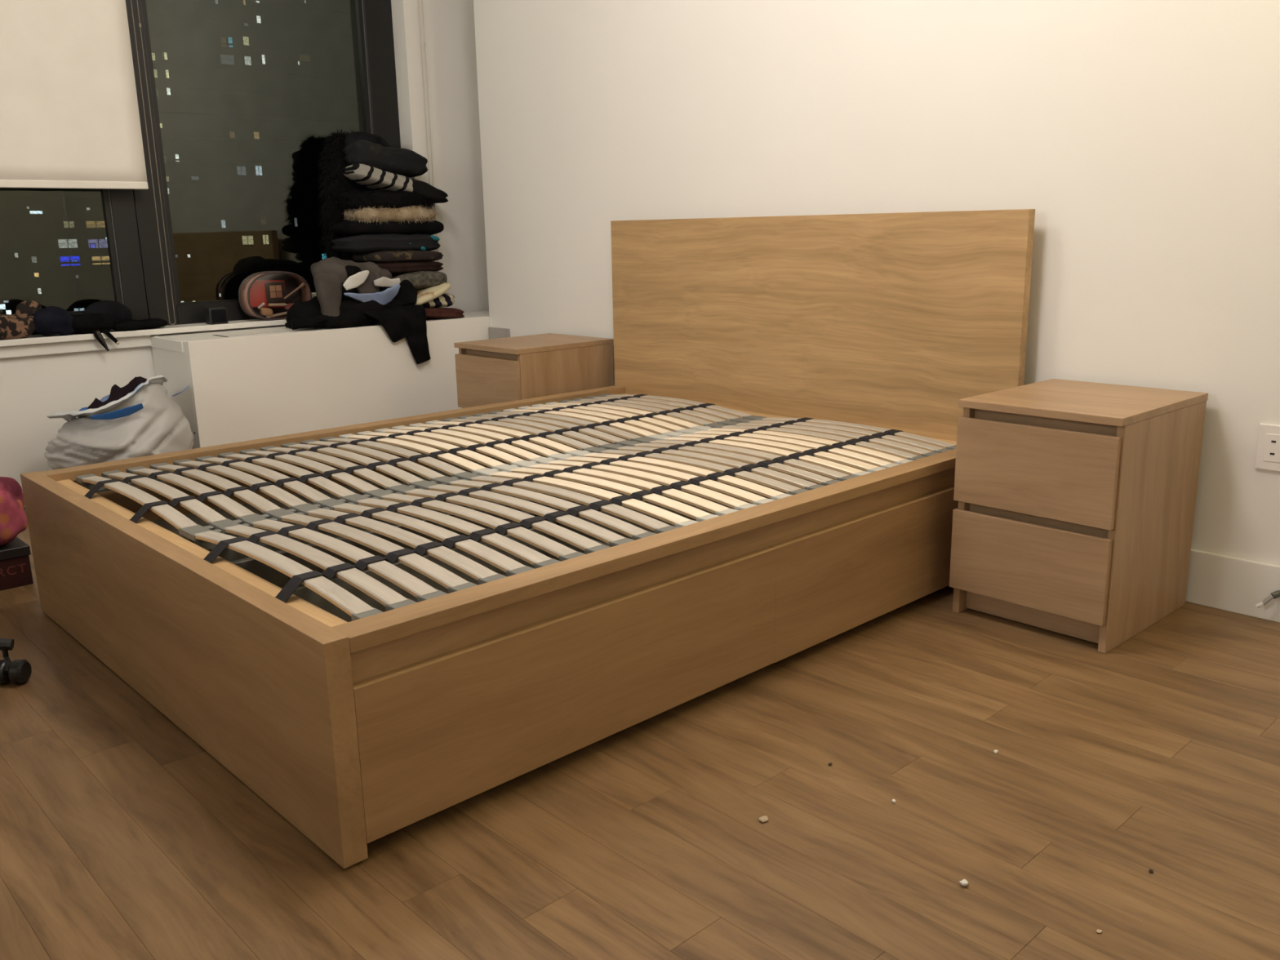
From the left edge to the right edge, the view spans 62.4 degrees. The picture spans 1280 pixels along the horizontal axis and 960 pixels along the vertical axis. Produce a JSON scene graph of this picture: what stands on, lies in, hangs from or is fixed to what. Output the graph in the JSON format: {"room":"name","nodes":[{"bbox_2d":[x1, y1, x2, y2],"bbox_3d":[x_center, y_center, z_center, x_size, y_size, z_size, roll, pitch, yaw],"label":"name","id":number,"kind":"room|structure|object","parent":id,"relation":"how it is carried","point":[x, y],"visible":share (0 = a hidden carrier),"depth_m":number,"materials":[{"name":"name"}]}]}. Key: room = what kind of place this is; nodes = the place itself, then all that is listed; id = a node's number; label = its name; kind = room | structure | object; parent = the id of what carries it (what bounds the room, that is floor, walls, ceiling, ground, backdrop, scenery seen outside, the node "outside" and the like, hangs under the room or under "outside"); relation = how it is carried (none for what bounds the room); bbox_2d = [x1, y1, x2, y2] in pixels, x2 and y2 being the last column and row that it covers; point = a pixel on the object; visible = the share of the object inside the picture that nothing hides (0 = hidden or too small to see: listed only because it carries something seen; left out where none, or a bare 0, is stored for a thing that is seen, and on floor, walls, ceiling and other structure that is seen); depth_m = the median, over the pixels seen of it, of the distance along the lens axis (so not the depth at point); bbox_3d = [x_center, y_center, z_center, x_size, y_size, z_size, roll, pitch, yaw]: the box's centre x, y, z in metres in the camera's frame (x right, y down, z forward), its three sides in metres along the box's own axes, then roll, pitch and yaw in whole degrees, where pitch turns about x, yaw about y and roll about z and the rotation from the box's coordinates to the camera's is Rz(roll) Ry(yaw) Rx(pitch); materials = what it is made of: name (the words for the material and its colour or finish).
{"room":"bedroom","nodes":[
{"label":"bedroom","id":0,"kind":"room"},
{"bbox_2d":[0,0,488,484],"bbox_3d":[-3.770,-0.870,2.480,8.300,2.620,0.295,-13,18,-42],"label":"wall","id":1,"kind":"structure","parent":0,"point":[33,388],"depth_m":4.79,"materials":[{"name":"paint"}]},
{"bbox_2d":[0,313,35,340],"bbox_3d":[-2.293,-0.555,3.848,0.200,0.101,0.132,-13,18,-42],"label":"scarf","id":2,"kind":"object","parent":1,"relation":"on","point":[12,326],"visible":0.89,"depth_m":3.83,"materials":[{"name":"fabric"}]},
{"bbox_2d":[15,300,42,318],"bbox_3d":[-2.253,-0.621,3.904,0.094,0.081,0.070,-13,18,-42],"label":"scarf","id":3,"kind":"object","parent":2,"relation":"on","point":[24,309],"visible":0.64,"depth_m":3.88,"materials":[{"name":"fabric"}]},
{"bbox_2d":[31,306,75,335],"bbox_3d":[-2.185,-0.591,3.929,0.165,0.108,0.137,-13,18,-42],"label":"garment","id":4,"kind":"object","parent":1,"relation":"on","point":[51,320],"visible":0.92,"depth_m":3.89,"materials":[{"name":"fabric"}]},
{"bbox_2d":[0,0,175,324],"bbox_3d":[-2.491,-1.358,3.496,1.640,1.792,0.078,-13,18,-41],"label":"roller blind","id":5,"kind":"object","parent":1,"relation":"attached to","point":[69,116],"visible":1,"depth_m":3.85,"materials":[{"name":"fabric"}]},
{"bbox_2d":[31,188,148,335],"bbox_3d":[-2.604,-1.329,3.544,1.628,1.738,0.060,-13,18,-42],"label":"window","id":6,"kind":"structure","parent":1,"relation":"attached to","point":[118,205],"depth_m":4.16,"materials":[{"name":"black metal"}]},
{"bbox_2d":[71,312,115,333],"bbox_3d":[-2.097,-0.593,4.018,0.210,0.085,0.130,-13,18,-42],"label":"garment","id":7,"kind":"object","parent":1,"relation":"on","point":[86,323],"visible":0.75,"depth_m":3.98,"materials":[{"name":"black fabric"}]},
{"bbox_2d":[92,329,119,351],"bbox_3d":[-2.057,-0.539,4.045,0.092,0.089,0.093,-13,18,-42],"label":"strap","id":8,"kind":"object","parent":1,"relation":"hanging from","point":[97,334],"visible":0.82,"depth_m":4.01,"materials":[{"name":"black"}]},
{"bbox_2d":[112,318,167,331],"bbox_3d":[-1.965,-0.608,4.144,0.207,0.047,0.119,-13,18,-42],"label":"garment","id":9,"kind":"object","parent":1,"relation":"on","point":[150,323],"visible":0.91,"depth_m":4.11,"materials":[{"name":"black fabric"}]},
{"bbox_2d":[83,300,132,324],"bbox_3d":[-2.055,-0.636,4.077,0.170,0.109,0.114,-13,18,-42],"label":"garment","id":10,"kind":"object","parent":9,"relation":"on","point":[118,311],"visible":0.65,"depth_m":4.05,"materials":[{"name":"grey fabric"}]},
{"bbox_2d":[204,306,227,324],"bbox_3d":[-1.736,-0.673,4.334,0.074,0.066,0.052,-13,18,-42],"label":"box","id":11,"kind":"object","parent":1,"relation":"on","point":[216,315],"visible":1,"depth_m":4.31,"materials":[{"name":"black plastic"}]},
{"bbox_2d":[125,0,400,325],"bbox_3d":[-1.570,-1.572,4.489,1.210,1.738,0.060,-13,18,-42],"label":"window","id":12,"kind":"structure","parent":1,"relation":"attached to","point":[374,20],"depth_m":4.29,"materials":[{"name":"black metal"}]},
{"bbox_2d":[238,271,311,320],"bbox_3d":[-1.553,-0.786,4.506,0.284,0.205,0.102,-13,18,-42],"label":"pouch","id":13,"kind":"object","parent":1,"relation":"on","point":[292,281],"visible":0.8,"depth_m":4.53,"materials":[{"name":"brown plastic"}]},
{"bbox_2d":[257,302,265,309],"bbox_3d":[-1.594,-0.733,4.447,0.034,0.028,0.012,-13,18,-42],"label":"eyeliner","id":14,"kind":"object","parent":13,"relation":"in","point":[263,304],"visible":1,"depth_m":4.44,"materials":[{"name":"grey"}]},
{"bbox_2d":[259,307,272,315],"bbox_3d":[-1.580,-0.711,4.471,0.052,0.040,0.030,-13,18,-42],"label":"sponge","id":15,"kind":"object","parent":13,"relation":"in","point":[264,311],"visible":1,"depth_m":4.46,"materials":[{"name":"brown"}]},
{"bbox_2d":[248,280,284,307],"bbox_3d":[-1.586,-0.791,4.492,0.166,0.124,0.012,-13,18,-42],"label":"purse","id":16,"kind":"object","parent":13,"relation":"in","point":[257,294],"visible":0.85,"depth_m":4.46,"materials":[{"name":"red"}]},
{"bbox_2d":[265,281,285,303],"bbox_3d":[-1.550,-0.797,4.497,0.080,0.088,0.010,-13,18,-42],"label":"palette","id":17,"kind":"object","parent":13,"relation":"in","point":[275,291],"visible":1,"depth_m":4.49,"materials":[{"name":"brown plastic"}]},
{"bbox_2d":[266,311,286,318],"bbox_3d":[-1.527,-0.709,4.516,0.146,0.029,0.012,-13,18,-42],"label":"tube","id":18,"kind":"object","parent":13,"relation":"in","point":[283,313],"visible":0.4,"depth_m":4.50,"materials":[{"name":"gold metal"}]},
{"bbox_2d":[267,302,287,306],"bbox_3d":[-1.540,-0.746,4.498,0.082,0.014,0.012,-13,18,-42],"label":"pencil","id":19,"kind":"object","parent":13,"relation":"in","point":[280,304],"visible":1,"depth_m":4.50,"materials":[{"name":"beige wood"}]},
{"bbox_2d":[284,303,293,310],"bbox_3d":[-1.499,-0.745,4.548,0.060,0.029,0.020,-13,18,-42],"label":"powder puff","id":20,"kind":"object","parent":13,"relation":"in","point":[288,306],"visible":0.46,"depth_m":4.53,"materials":[{"name":"red"}]},
{"bbox_2d":[284,282,306,298],"bbox_3d":[-1.481,-0.815,4.541,0.109,0.072,0.020,-13,18,-42],"label":"makeup brush","id":21,"kind":"object","parent":13,"relation":"in","point":[303,284],"visible":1,"depth_m":4.54,"materials":[{"name":"beige wood"}]},
{"bbox_2d":[311,292,316,297],"bbox_3d":[-1.416,-0.767,4.624,0.048,0.103,0.048,-13,18,-42],"label":"jar","id":22,"kind":"object","parent":1,"relation":"on","point":[313,294],"visible":0.16,"depth_m":4.59,"materials":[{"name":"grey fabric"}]},
{"bbox_2d":[315,128,390,298],"bbox_3d":[-1.271,-1.127,4.701,0.245,0.847,0.387,11,18,42],"label":"coat","id":23,"kind":"object","parent":1,"relation":"on","point":[333,181],"visible":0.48,"depth_m":4.56,"materials":[{"name":"black fabric"}]},
{"bbox_2d":[417,0,439,271],"bbox_3d":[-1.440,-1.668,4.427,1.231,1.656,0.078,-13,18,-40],"label":"cord","id":24,"kind":"object","parent":1,"relation":"attached to","point":[424,43],"visible":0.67,"depth_m":4.79,"materials":[{"name":"fabric"}]},
{"bbox_2d":[0,506,1279,959],"bbox_3d":[-1.844,0.872,0.876,8.663,0.100,8.212,-13,18,-42],"label":"floor","id":25,"kind":"structure","parent":0,"point":[122,837],"depth_m":1.75,"materials":[{"name":"brown wood"}]},
{"bbox_2d":[0,637,31,684],"bbox_3d":[-1.726,-0.018,2.215,0.592,1.008,0.633,-13,18,-42],"label":"office chair","id":26,"kind":"object","parent":25,"relation":"on","point":[17,671],"visible":1,"depth_m":2.36,"materials":[{"name":"black plastic"}]},
{"bbox_2d":[0,536,33,591],"bbox_3d":[-1.990,0.250,3.047,0.352,0.116,0.320,-13,18,-42],"label":"cardboard box","id":27,"kind":"object","parent":25,"relation":"on","point":[15,571],"visible":0.99,"depth_m":3.03,"materials":[{"name":"black"}]},
{"bbox_2d":[0,476,27,546],"bbox_3d":[-1.923,0.112,3.022,0.319,0.226,0.270,-13,18,-42],"label":"blanket","id":28,"kind":"object","parent":27,"relation":"on","point":[13,517],"visible":0.98,"depth_m":3.01,"materials":[{"name":"pink fabric"}]},
{"bbox_2d":[44,374,193,470],"bbox_3d":[-1.863,-0.129,3.792,0.482,0.488,0.502,-13,18,-42],"label":"plastic bag","id":29,"kind":"object","parent":25,"relation":"on","point":[144,422],"visible":0.62,"depth_m":3.62,"materials":[{"name":"white plastic"}]},
{"bbox_2d":[87,376,146,408],"bbox_3d":[-1.871,-0.274,3.815,0.241,0.190,0.234,4,14,22],"label":"laundry","id":30,"kind":"object","parent":29,"relation":"in","point":[117,393],"visible":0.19,"depth_m":3.80,"materials":[{"name":"black fabric"}]},
{"bbox_2d":[150,310,489,448],"bbox_3d":[-1.167,-0.404,4.674,1.736,0.584,0.388,-13,18,-42],"label":"heater cover","id":31,"kind":"object","parent":25,"relation":"on","point":[248,384],"visible":0.62,"depth_m":4.24,"materials":[{"name":"metal"}]},
{"bbox_2d":[285,279,431,364],"bbox_3d":[-1.204,-0.662,4.489,0.621,0.355,0.326,-13,18,-42],"label":"clothing","id":32,"kind":"object","parent":31,"relation":"on","point":[401,318],"visible":0.87,"depth_m":4.43,"materials":[{"name":"black fabric"}]},
{"bbox_2d":[310,257,391,316],"bbox_3d":[-1.213,-0.821,4.466,0.394,0.244,0.228,-13,18,-42],"label":"shirt","id":33,"kind":"object","parent":32,"relation":"on","point":[329,275],"visible":0.84,"depth_m":4.33,"materials":[{"name":"grey fabric"}]},
{"bbox_2d":[343,284,399,304],"bbox_3d":[-1.108,-0.767,4.409,0.263,0.091,0.040,-13,18,-42],"label":"cloth","id":34,"kind":"object","parent":32,"relation":"on","point":[384,297],"visible":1,"depth_m":4.42,"materials":[{"name":"blue fabric"}]},
{"bbox_2d":[342,270,368,290],"bbox_3d":[-1.166,-0.823,4.359,0.024,0.077,0.126,11,18,42],"label":"garment","id":35,"kind":"object","parent":34,"relation":"on","point":[357,279],"visible":1,"depth_m":4.34,"materials":[{"name":"grey fabric"}]},
{"bbox_2d":[373,276,400,287],"bbox_3d":[-1.062,-0.834,4.446,0.124,0.044,0.023,-13,18,-42],"label":"cloth","id":36,"kind":"object","parent":34,"relation":"on","point":[384,281],"visible":1,"depth_m":4.44,"materials":[{"name":"grey fabric"}]},
{"bbox_2d":[424,306,464,318],"bbox_3d":[-0.961,-0.756,4.769,0.298,0.071,0.258,-13,18,-42],"label":"sweater","id":37,"kind":"object","parent":31,"relation":"on","point":[431,313],"visible":0.37,"depth_m":4.69,"materials":[{"name":"red fabric"}]},
{"bbox_2d":[414,282,450,305],"bbox_3d":[-0.979,-0.829,4.709,0.217,0.101,0.260,-13,18,-42],"label":"sweater","id":38,"kind":"object","parent":37,"relation":"on","point":[426,295],"visible":0.5,"depth_m":4.63,"materials":[{"name":"beige fabric"}]},
{"bbox_2d":[383,271,447,289],"bbox_3d":[-1.020,-0.892,4.718,0.269,0.088,0.260,-13,18,-42],"label":"sweater","id":39,"kind":"object","parent":38,"relation":"on","point":[420,280],"visible":0.46,"depth_m":4.63,"materials":[{"name":"grey fabric"}]},
{"bbox_2d":[363,261,443,274],"bbox_3d":[-1.077,-0.946,4.708,0.381,0.065,0.248,-13,18,-42],"label":"trousers","id":40,"kind":"object","parent":39,"relation":"on","point":[394,268],"visible":0.48,"depth_m":4.62,"materials":[{"name":"brown fabric"}]},
{"bbox_2d":[351,250,443,262],"bbox_3d":[-1.073,-0.993,4.701,0.384,0.058,0.253,-13,18,-42],"label":"blouse","id":41,"kind":"object","parent":40,"relation":"on","point":[384,256],"visible":0.91,"depth_m":4.59,"materials":[{"name":"fabric"}]},
{"bbox_2d":[331,233,440,254],"bbox_3d":[-1.123,-1.050,4.690,0.477,0.090,0.223,-13,18,-42],"label":"t-shirt","id":42,"kind":"object","parent":41,"relation":"on","point":[362,244],"visible":0.91,"depth_m":4.57,"materials":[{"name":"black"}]},
{"bbox_2d":[329,220,444,236],"bbox_3d":[-1.117,-1.120,4.694,0.515,0.084,0.206,-13,18,-42],"label":"sweater","id":43,"kind":"object","parent":42,"relation":"on","point":[347,228],"visible":0.64,"depth_m":4.58,"materials":[{"name":"black fabric"}]},
{"bbox_2d":[342,204,438,224],"bbox_3d":[-1.107,-1.172,4.679,0.445,0.130,0.248,-13,18,-42],"label":"scarf","id":44,"kind":"object","parent":43,"relation":"on","point":[369,215],"visible":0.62,"depth_m":4.58,"materials":[{"name":"beige fur"}]},
{"bbox_2d":[334,188,436,214],"bbox_3d":[-1.126,-1.220,4.662,0.472,0.137,0.252,-13,18,-42],"label":"cardigan","id":45,"kind":"object","parent":44,"relation":"on","point":[353,199],"visible":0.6,"depth_m":4.55,"materials":[{"name":"black fabric"}]},
{"bbox_2d":[342,164,448,203],"bbox_3d":[-1.081,-1.309,4.684,0.470,0.163,0.204,-13,18,-42],"label":"t-shirt","id":46,"kind":"object","parent":45,"relation":"on","point":[369,176],"visible":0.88,"depth_m":4.58,"materials":[{"name":"fabric"}]},
{"bbox_2d":[342,139,427,177],"bbox_3d":[-1.117,-1.399,4.636,0.372,0.161,0.202,-13,18,-42],"label":"jacket","id":47,"kind":"object","parent":46,"relation":"on","point":[406,162],"visible":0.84,"depth_m":4.55,"materials":[{"name":"black fabric"}]},
{"bbox_2d":[422,293,454,307],"bbox_3d":[-0.963,-0.810,4.756,0.205,0.068,0.238,-13,18,-42],"label":"shirt","id":48,"kind":"object","parent":37,"relation":"on","point":[446,300],"visible":0.44,"depth_m":4.69,"materials":[{"name":"fabric"}]},
{"bbox_2d":[20,208,1035,868],"bbox_3d":[-0.273,-0.184,2.823,2.108,1.001,1.662,-13,18,-42],"label":"frame","id":49,"kind":"object","parent":25,"relation":"on","point":[357,733],"visible":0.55,"depth_m":2.32,"materials":[{"name":"brown wood"}]},
{"bbox_2d":[75,393,759,543],"bbox_3d":[-0.526,-0.100,3.075,1.925,0.060,0.760,-13,18,-42],"label":"bed base","id":50,"kind":"object","parent":49,"relation":"on","point":[602,411],"visible":0.8,"depth_m":2.86,"materials":[{"name":"beige wood"}]},
{"bbox_2d":[186,416,956,621],"bbox_3d":[-0.018,0.016,2.548,1.925,0.060,0.750,-13,18,-42],"label":"bed base","id":51,"kind":"object","parent":49,"relation":"on","point":[762,442],"visible":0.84,"depth_m":2.31,"materials":[{"name":"beige wood"}]},
{"bbox_2d":[453,333,613,408],"bbox_3d":[-0.410,-0.279,4.212,0.480,0.550,0.400,-13,18,-42],"label":"nightstand","id":52,"kind":"object","parent":25,"relation":"on","point":[508,369],"visible":0.51,"depth_m":4.03,"materials":[{"name":"brown wood"}]},
{"bbox_2d":[758,815,768,822],"bbox_3d":[0.206,0.568,1.770,0.017,0.007,0.016,-13,18,-42],"label":"crumb","id":53,"kind":"object","parent":25,"relation":"on","point":[764,819],"visible":1,"depth_m":1.77,"materials":[{"name":"beige food"}]},
{"bbox_2d":[959,879,968,886],"bbox_3d":[0.486,0.605,1.586,0.014,0.009,0.012,-13,18,-42],"label":"crumb","id":54,"kind":"object","parent":25,"relation":"on","point":[964,882],"visible":1,"depth_m":1.58,"materials":[{"name":"white food"}]},
{"bbox_2d":[949,378,1208,653],"bbox_3d":[1.092,0.062,2.652,0.480,0.550,0.400,-13,18,-41],"label":"nightstand","id":55,"kind":"object","parent":25,"relation":"on","point":[1074,515],"visible":1,"depth_m":2.49,"materials":[{"name":"brown wood"}]},
{"bbox_2d":[473,0,1279,565],"bbox_3d":[1.305,-1.075,2.946,0.550,2.620,5.247,-13,18,-42],"label":"wall","id":56,"kind":"structure","parent":0,"point":[1141,137],"depth_m":2.96,"materials":[{"name":"paint"}]},
{"bbox_2d":[488,326,510,339],"bbox_3d":[-0.632,-0.632,4.754,0.014,0.105,0.148,-13,18,-42],"label":"box","id":57,"kind":"object","parent":56,"relation":"attached to","point":[494,332],"visible":0.45,"depth_m":4.74,"materials":[{"name":"grey plastic"}]},
{"bbox_2d":[1185,548,1279,622],"bbox_3d":[1.054,0.164,3.115,0.013,0.141,5.047,-13,18,-42],"label":"baseboard","id":58,"kind":"structure","parent":56,"relation":"attached to","point":[1215,580],"depth_m":2.65,"materials":[{"name":"white paint"}]},
{"bbox_2d":[1254,423,1279,471],"bbox_3d":[1.540,-0.073,2.525,0.010,0.112,0.120,-13,18,-42],"label":"wall outlet","id":59,"kind":"object","parent":56,"relation":"attached to","point":[1268,450],"visible":1,"depth_m":2.55,"materials":[{"name":"white plastic"}]},
{"bbox_2d":[1262,433,1279,462],"bbox_3d":[1.538,-0.073,2.524,0.002,0.068,0.084,-13,18,-42],"label":"socket","id":60,"kind":"object","parent":59,"relation":"attached to","point":[1271,442],"depth_m":2.54,"materials":[{"name":"white plastic"}]},
{"bbox_2d":[1255,590,1279,608],"bbox_3d":[1.538,0.291,2.578,0.062,0.050,0.023,1,13,8],"label":"stub","id":61,"kind":"object","parent":56,"relation":"attached to","point":[1275,594],"visible":1,"depth_m":2.57,"materials":[{"name":"grey"}]},
{"label":"outside","id":62,"kind":"structure","parent":0,"visible":0},
{"bbox_2d":[145,0,364,324],"bbox_3d":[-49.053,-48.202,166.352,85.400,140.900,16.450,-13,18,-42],"label":"window pane","id":63,"kind":"object","parent":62,"point":[250,93],"visible":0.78,"depth_m":149.24,"materials":[{"name":"glass"}]},
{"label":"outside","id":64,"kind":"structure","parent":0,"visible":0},
{"bbox_2d":[0,187,115,314],"bbox_3d":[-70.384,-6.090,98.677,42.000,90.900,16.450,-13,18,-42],"label":"window pane","id":65,"kind":"object","parent":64,"point":[54,250],"visible":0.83,"depth_m":98.96,"materials":[{"name":"glass"}]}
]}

